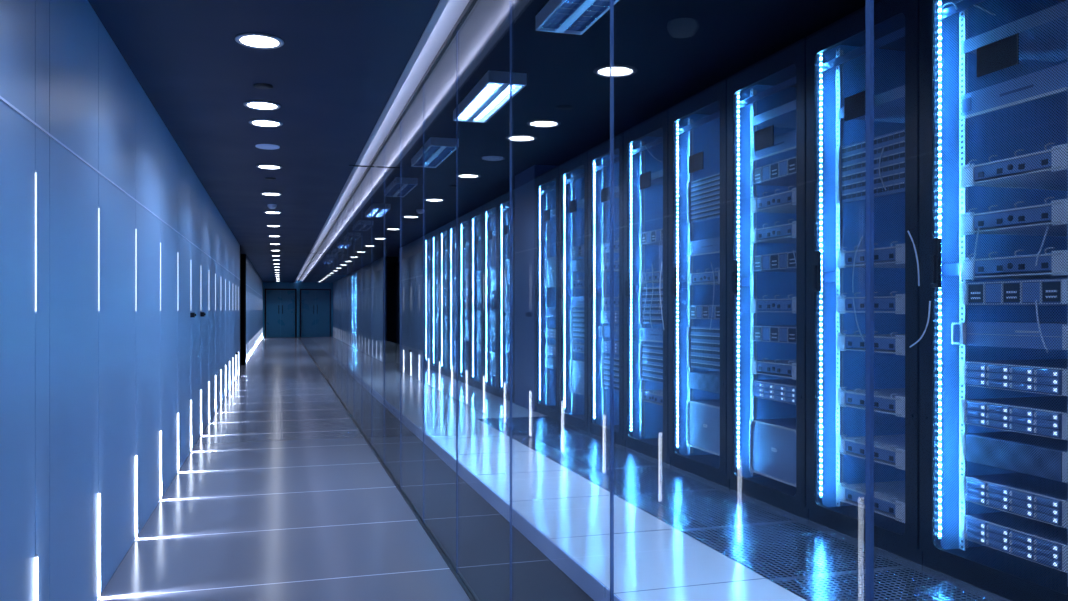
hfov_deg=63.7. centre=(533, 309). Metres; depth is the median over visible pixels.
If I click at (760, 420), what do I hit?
storage unit
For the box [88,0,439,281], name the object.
ceiling
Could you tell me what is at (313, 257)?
window
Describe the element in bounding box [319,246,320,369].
window
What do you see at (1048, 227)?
cable
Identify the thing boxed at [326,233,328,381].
window
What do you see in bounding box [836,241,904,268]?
server
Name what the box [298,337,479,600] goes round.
trim
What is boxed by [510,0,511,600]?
window
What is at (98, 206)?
tube
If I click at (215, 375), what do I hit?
tube
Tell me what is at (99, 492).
tube
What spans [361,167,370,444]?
window
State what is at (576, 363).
storage unit
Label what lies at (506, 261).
storage unit
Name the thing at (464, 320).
storage unit
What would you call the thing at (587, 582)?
trim
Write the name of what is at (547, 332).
server
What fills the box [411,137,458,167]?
light
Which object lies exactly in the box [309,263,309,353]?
window
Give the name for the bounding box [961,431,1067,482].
server
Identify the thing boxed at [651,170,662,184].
shelf
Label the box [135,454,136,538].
tube
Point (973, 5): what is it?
cable
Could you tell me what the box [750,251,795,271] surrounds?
switch
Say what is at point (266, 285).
door frame
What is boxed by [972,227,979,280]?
cable
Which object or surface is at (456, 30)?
window
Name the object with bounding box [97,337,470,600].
floor
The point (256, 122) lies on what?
recessed light
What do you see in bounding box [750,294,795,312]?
server
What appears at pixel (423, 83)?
window
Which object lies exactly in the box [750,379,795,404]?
server
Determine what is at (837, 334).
server
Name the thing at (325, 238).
window
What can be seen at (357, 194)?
window
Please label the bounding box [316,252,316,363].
window
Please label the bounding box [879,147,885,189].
cable
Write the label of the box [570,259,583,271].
server
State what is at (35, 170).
tube
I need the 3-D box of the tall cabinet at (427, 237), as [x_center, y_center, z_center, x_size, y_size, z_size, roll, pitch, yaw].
[-1.498,-0.160,15.580,0.924,2.437,0.796,0,0,-16]
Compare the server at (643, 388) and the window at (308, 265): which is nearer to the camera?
the server at (643, 388)
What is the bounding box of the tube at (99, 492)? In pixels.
[98,491,100,597]
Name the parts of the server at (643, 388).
plate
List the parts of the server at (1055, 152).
plate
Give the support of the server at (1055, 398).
in the tall cabinet at (947, 143)
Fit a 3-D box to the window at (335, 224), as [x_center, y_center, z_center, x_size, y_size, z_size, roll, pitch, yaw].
[-2.790,-0.036,12.063,0.006,2.364,0.912,0,0,-16]
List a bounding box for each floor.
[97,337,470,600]
[383,340,1010,600]
[385,408,593,600]
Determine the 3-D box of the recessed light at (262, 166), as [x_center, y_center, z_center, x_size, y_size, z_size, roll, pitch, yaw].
[-2.149,-1.159,6.977,0.204,0.011,0.204,0,0,-16]
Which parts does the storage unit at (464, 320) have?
panel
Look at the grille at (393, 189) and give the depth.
10.35 m
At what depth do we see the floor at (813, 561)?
4.35 m
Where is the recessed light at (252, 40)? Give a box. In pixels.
[235,33,283,48]
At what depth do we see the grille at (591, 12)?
4.22 m
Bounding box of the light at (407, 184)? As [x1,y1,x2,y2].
[385,177,417,196]
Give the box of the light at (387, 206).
[385,204,389,213]
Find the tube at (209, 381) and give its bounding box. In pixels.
[209,381,209,422]
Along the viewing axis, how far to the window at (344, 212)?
10.26 m
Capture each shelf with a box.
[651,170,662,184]
[752,100,795,128]
[837,85,904,122]
[962,0,1067,61]
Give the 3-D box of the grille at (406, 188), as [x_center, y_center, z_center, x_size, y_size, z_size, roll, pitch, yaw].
[-1.552,-1.452,10.386,0.091,0.024,1.065,0,0,-16]
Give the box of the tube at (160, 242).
[160,242,160,311]
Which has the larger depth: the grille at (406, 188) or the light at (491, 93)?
the grille at (406, 188)
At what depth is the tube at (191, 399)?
6.96 m
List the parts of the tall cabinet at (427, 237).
panel, panel, mounting rail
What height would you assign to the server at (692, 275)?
0.101 m
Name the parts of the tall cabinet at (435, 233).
panel, panel, mounting rail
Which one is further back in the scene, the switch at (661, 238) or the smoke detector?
the smoke detector
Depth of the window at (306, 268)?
25.01 m
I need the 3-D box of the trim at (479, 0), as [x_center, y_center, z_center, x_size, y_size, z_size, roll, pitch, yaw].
[-4.565,-1.403,17.733,0.253,0.415,39.000,0,0,-16]
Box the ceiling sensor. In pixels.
[253,83,272,88]
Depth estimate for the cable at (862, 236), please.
4.04 m
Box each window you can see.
[303,273,303,344]
[304,271,304,345]
[305,270,305,347]
[306,268,306,348]
[307,267,307,350]
[308,265,308,351]
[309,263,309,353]
[310,262,310,354]
[313,257,313,359]
[314,254,315,362]
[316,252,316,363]
[317,249,318,366]
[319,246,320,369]
[321,241,323,374]
[324,238,325,377]
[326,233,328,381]
[329,227,332,387]
[333,221,336,393]
[337,213,341,401]
[342,205,346,408]
[347,195,352,417]
[353,183,360,429]
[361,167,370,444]
[371,146,383,463]
[384,144,384,465]
[400,119,400,488]
[423,83,423,522]
[456,30,457,572]
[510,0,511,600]
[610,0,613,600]
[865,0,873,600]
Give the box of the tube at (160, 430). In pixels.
[160,430,161,499]
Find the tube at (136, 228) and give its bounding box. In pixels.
[136,228,136,311]
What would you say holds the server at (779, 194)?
in the tall cabinet at (778, 79)
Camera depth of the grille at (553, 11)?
4.19 m
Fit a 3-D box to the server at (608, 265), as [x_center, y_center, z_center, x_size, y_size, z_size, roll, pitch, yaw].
[0.897,-0.366,7.112,0.575,0.101,0.487,0,0,-16]
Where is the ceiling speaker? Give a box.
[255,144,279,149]
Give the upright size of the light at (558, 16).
0.072 m
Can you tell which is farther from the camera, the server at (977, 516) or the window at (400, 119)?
the window at (400, 119)
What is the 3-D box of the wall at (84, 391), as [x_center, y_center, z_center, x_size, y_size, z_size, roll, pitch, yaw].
[-6.082,-0.007,17.285,0.512,2.315,39.000,0,0,-16]
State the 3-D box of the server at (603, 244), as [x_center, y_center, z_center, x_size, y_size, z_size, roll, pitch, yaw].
[0.897,-0.528,7.112,0.575,0.101,0.487,0,0,-16]
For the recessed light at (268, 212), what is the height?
0.011 m
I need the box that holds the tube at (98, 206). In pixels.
[98,206,99,312]
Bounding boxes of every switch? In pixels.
[570,245,583,256]
[639,228,662,245]
[687,305,719,319]
[750,157,795,186]
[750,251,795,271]
[750,325,795,343]
[961,278,1067,305]
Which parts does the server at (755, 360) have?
plate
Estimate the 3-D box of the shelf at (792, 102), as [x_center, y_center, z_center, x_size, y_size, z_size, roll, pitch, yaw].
[1.539,-1.085,4.799,0.454,0.050,0.482,0,0,-16]
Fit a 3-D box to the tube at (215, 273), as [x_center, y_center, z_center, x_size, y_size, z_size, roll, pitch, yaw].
[-3.562,-0.201,9.616,0.006,0.422,0.007,0,0,-16]
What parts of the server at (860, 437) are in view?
plate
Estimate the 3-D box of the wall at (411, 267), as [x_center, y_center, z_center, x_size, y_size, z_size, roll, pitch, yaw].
[-1.742,-0.230,18.567,0.100,2.760,39.000,0,0,-16]
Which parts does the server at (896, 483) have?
plate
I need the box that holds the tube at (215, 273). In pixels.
[215,273,215,310]
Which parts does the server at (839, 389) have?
plate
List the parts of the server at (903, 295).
plate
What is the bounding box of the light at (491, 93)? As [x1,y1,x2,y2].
[453,70,526,122]
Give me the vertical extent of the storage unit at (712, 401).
0.300 m
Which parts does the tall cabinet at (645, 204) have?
handle, mounting rail, label plate, panel, panel, patch panel, patch panel, blank panel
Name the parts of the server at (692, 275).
plate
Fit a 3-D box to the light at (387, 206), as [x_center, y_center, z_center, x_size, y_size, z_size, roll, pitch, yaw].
[-2.330,-1.474,12.783,0.250,0.072,1.160,0,0,-16]
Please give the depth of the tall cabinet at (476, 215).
11.87 m
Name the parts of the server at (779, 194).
plate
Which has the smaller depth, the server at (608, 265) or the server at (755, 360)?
the server at (755, 360)
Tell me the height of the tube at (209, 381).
0.420 m
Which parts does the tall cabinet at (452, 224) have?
door, panel, panel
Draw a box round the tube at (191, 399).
[191,399,191,450]
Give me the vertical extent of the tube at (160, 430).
0.420 m
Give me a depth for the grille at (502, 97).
6.01 m
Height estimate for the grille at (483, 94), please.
0.024 m
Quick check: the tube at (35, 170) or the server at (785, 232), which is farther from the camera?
the server at (785, 232)
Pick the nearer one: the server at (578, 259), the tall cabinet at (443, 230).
the server at (578, 259)
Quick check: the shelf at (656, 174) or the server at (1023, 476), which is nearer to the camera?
the server at (1023, 476)
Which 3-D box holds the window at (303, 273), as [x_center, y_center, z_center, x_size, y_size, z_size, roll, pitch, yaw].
[-7.439,-0.036,27.807,0.006,2.364,0.912,0,0,-16]
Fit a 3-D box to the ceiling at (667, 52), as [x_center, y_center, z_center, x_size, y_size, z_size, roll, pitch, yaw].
[-3.117,-1.560,18.161,2.767,0.100,39.000,0,0,-16]
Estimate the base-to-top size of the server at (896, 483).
0.101 m
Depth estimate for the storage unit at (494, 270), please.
11.01 m
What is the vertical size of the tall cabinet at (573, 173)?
2.437 m
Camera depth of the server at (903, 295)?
3.92 m
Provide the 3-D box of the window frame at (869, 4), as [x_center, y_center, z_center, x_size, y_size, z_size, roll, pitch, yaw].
[0.567,-0.036,0.692,0.006,2.364,0.912,0,0,-16]
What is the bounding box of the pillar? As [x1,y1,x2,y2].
[515,165,555,411]
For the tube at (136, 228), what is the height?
0.422 m
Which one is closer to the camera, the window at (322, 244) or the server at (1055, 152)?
the server at (1055, 152)
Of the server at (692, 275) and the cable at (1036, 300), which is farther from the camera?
the server at (692, 275)
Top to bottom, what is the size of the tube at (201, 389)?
0.420 m
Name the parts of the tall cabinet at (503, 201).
handle, panel, label plate, panel, mounting rail, patch panel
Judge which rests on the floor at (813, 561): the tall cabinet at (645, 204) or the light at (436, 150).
the tall cabinet at (645, 204)
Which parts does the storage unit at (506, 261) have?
panel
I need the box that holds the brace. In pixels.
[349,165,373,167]
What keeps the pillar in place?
on the floor at (813, 561)
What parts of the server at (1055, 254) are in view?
plate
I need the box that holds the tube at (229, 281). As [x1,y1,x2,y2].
[229,281,229,310]
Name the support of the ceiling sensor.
attached to the ceiling at (338, 65)
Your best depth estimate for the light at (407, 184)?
10.13 m
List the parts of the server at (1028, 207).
plate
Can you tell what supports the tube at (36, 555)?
attached to the wall at (84, 391)
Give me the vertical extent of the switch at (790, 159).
0.092 m
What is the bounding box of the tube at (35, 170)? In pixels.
[35,170,36,312]
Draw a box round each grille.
[386,184,403,195]
[397,184,414,195]
[413,146,440,165]
[428,147,455,166]
[458,83,501,119]
[474,84,522,120]
[541,0,585,28]
[566,0,615,30]
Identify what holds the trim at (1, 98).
attached to the wall at (84, 391)
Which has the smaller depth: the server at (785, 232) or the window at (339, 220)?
the server at (785, 232)
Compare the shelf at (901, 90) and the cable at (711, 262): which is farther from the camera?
the cable at (711, 262)
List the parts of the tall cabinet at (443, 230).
panel, panel, mounting rail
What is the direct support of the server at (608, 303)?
in the tall cabinet at (599, 155)
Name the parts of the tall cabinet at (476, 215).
handle, panel, panel, mounting rail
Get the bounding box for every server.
[545,328,555,338]
[545,345,555,354]
[545,357,555,369]
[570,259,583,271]
[570,278,583,288]
[570,342,583,351]
[601,238,618,252]
[601,259,618,272]
[601,295,618,306]
[601,311,618,322]
[601,340,618,353]
[639,269,662,283]
[639,388,662,405]
[687,268,719,285]
[687,371,719,393]
[750,186,795,213]
[750,220,795,243]
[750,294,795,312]
[750,357,795,379]
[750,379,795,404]
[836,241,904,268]
[836,291,904,313]
[836,330,904,355]
[836,387,904,417]
[836,434,904,469]
[836,480,904,522]
[961,142,1067,190]
[961,197,1067,236]
[961,247,1067,279]
[961,359,1067,395]
[961,396,1067,439]
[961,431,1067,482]
[961,473,1067,528]
[961,512,1067,572]
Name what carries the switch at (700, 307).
in the tall cabinet at (697, 125)
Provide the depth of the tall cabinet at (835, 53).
4.11 m
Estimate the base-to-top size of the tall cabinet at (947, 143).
2.437 m
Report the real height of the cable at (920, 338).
0.195 m
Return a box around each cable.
[660,263,663,329]
[710,262,714,326]
[852,236,863,292]
[852,297,864,340]
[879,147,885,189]
[907,231,919,285]
[909,301,930,347]
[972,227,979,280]
[973,5,994,14]
[1035,227,1048,265]
[1035,300,1047,352]
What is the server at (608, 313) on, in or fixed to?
in the tall cabinet at (599, 155)
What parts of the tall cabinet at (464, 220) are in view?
handle, panel, panel, frame, mounting rail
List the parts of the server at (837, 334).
plate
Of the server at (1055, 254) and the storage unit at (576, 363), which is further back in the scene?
the storage unit at (576, 363)
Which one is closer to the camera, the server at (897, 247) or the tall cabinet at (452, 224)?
the server at (897, 247)
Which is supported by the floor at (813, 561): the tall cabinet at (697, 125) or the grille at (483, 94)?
the tall cabinet at (697, 125)
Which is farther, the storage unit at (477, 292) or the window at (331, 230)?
the window at (331, 230)
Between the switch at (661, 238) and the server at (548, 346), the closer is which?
the switch at (661, 238)
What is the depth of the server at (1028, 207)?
3.21 m
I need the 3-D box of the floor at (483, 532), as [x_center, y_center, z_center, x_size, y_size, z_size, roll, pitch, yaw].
[-4.128,1.200,17.862,0.686,0.100,39.000,0,0,-16]
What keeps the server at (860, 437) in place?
in the tall cabinet at (835, 53)
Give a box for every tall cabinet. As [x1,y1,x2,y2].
[424,232,431,369]
[431,228,439,372]
[439,223,448,376]
[448,219,459,380]
[458,212,470,385]
[469,205,483,390]
[482,198,498,396]
[497,188,514,402]
[535,165,560,420]
[559,150,589,432]
[588,132,625,446]
[623,109,670,464]
[668,79,729,487]
[727,38,808,519]
[806,0,922,564]
[919,0,1067,600]
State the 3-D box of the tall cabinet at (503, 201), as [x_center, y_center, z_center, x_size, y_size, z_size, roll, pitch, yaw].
[0.087,-0.160,10.210,0.924,2.437,0.796,0,0,-16]
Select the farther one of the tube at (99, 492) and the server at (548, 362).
the server at (548, 362)
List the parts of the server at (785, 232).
plate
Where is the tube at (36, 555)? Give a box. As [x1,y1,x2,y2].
[35,554,37,600]
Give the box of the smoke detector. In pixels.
[267,204,276,208]
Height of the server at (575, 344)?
0.101 m
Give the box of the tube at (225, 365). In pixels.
[225,365,225,395]
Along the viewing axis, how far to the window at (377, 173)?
6.78 m
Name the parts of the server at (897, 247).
plate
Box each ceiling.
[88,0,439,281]
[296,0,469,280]
[383,0,875,267]
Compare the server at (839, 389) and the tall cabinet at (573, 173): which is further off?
the tall cabinet at (573, 173)
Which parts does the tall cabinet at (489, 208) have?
handle, label plate, panel, panel, mounting rail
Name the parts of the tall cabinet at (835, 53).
handle, mounting rail, label plate, panel, panel, patch panel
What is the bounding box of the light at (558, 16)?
[536,0,618,34]
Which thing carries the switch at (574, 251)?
in the tall cabinet at (573, 173)
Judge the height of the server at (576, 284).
0.101 m
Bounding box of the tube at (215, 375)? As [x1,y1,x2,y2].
[215,375,215,411]
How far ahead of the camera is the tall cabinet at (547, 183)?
8.71 m
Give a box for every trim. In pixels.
[0,96,238,278]
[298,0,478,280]
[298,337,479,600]
[385,0,479,146]
[385,400,621,600]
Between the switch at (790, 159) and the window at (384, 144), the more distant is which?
the window at (384, 144)
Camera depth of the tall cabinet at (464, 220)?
12.60 m
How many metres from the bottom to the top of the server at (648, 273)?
0.101 m
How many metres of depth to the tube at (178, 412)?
6.08 m
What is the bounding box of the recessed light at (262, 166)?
[256,164,281,169]
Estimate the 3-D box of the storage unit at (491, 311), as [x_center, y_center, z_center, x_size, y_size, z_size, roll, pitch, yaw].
[-0.206,0.143,10.957,0.614,0.300,0.486,0,0,-16]
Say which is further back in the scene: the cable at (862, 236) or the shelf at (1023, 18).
the cable at (862, 236)
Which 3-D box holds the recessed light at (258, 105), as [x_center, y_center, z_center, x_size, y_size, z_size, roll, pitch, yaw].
[-1.543,-1.159,4.883,0.204,0.011,0.204,0,0,-16]
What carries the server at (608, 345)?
in the tall cabinet at (599, 155)
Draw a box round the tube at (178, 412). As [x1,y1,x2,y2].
[178,412,178,471]
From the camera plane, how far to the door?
36.23 m
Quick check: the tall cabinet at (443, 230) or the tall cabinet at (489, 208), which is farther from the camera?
the tall cabinet at (443, 230)
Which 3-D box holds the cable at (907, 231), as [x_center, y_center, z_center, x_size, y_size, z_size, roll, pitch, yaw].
[1.581,-0.216,3.583,0.006,0.235,0.071,0,0,-16]
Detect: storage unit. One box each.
[464,320,467,340]
[476,280,480,301]
[476,319,480,341]
[490,267,495,290]
[490,309,495,332]
[490,351,495,375]
[505,259,512,284]
[545,257,555,287]
[570,359,583,394]
[686,399,719,455]
[749,418,795,486]
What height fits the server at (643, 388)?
0.101 m
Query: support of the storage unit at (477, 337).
in the tall cabinet at (476, 215)
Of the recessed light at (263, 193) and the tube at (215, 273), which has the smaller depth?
the recessed light at (263, 193)
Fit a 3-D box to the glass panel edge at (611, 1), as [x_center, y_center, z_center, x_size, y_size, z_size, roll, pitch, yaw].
[0.309,-0.036,1.567,0.006,2.364,0.912,0,0,-16]
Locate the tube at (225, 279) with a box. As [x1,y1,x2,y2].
[225,279,225,310]
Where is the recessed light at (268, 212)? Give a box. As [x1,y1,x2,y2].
[264,211,280,213]
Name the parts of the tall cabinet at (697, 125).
handle, mounting rail, label plate, panel, panel, patch panel, patch panel, blank panel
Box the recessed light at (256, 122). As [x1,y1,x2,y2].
[249,119,282,126]
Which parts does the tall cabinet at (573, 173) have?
handle, mounting rail, panel, label plate, panel, blank panel, patch panel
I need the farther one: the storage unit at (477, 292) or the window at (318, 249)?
the window at (318, 249)
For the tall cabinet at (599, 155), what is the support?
on the floor at (813, 561)
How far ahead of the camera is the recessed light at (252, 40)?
3.70 m
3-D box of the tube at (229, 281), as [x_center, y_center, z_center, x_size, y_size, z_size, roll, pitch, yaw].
[-4.345,-0.201,12.269,0.006,0.422,0.007,0,0,-16]
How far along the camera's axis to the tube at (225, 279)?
11.38 m
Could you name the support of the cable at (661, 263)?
attached to the tall cabinet at (645, 204)
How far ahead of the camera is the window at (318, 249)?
17.20 m
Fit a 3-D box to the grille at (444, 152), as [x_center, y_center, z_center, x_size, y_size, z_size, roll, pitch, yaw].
[-0.884,-1.452,8.122,0.091,0.024,1.065,0,0,-16]
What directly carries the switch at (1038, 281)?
in the tall cabinet at (947, 143)
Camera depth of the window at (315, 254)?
18.65 m
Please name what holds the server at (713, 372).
in the tall cabinet at (697, 125)
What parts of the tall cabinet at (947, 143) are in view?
handle, handle, mounting rail, label plate, console drawer, blank panel, mounting rail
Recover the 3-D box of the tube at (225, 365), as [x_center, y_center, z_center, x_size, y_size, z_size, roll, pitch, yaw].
[-4.084,0.934,11.384,0.014,0.420,0.014,0,0,-16]
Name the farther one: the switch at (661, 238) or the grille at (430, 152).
the grille at (430, 152)
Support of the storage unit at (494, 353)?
in the tall cabinet at (489, 208)
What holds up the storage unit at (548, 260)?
in the tall cabinet at (547, 183)
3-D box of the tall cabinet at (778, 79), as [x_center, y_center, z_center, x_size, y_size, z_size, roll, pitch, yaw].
[1.673,-0.160,4.839,0.924,2.437,0.796,0,0,-16]
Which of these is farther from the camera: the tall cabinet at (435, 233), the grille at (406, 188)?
the tall cabinet at (435, 233)
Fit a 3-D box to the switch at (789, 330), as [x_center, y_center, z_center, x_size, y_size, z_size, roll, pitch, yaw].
[1.511,0.134,4.791,0.412,0.092,0.487,0,0,-16]
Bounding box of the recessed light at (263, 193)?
[261,192,281,195]
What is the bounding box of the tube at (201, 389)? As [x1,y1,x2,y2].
[201,389,201,434]
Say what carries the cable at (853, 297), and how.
attached to the tall cabinet at (835, 53)
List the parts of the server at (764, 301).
plate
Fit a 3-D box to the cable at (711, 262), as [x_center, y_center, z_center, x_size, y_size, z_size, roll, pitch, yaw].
[1.112,-0.088,5.370,0.006,0.428,0.059,0,0,-16]
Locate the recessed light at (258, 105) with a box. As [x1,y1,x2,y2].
[243,101,280,109]
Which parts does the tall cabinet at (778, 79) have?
handle, mounting rail, label plate, panel, panel, blank panel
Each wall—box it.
[0,0,262,600]
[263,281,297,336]
[383,252,422,350]
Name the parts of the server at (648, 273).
plate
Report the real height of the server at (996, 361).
0.098 m
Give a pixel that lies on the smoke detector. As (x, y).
(270, 206)
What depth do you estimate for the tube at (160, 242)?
5.19 m
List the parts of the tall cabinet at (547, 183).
handle, panel, label plate, mounting rail, panel, blank panel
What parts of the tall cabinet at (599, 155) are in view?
handle, mounting rail, panel, label plate, panel, console drawer, patch panel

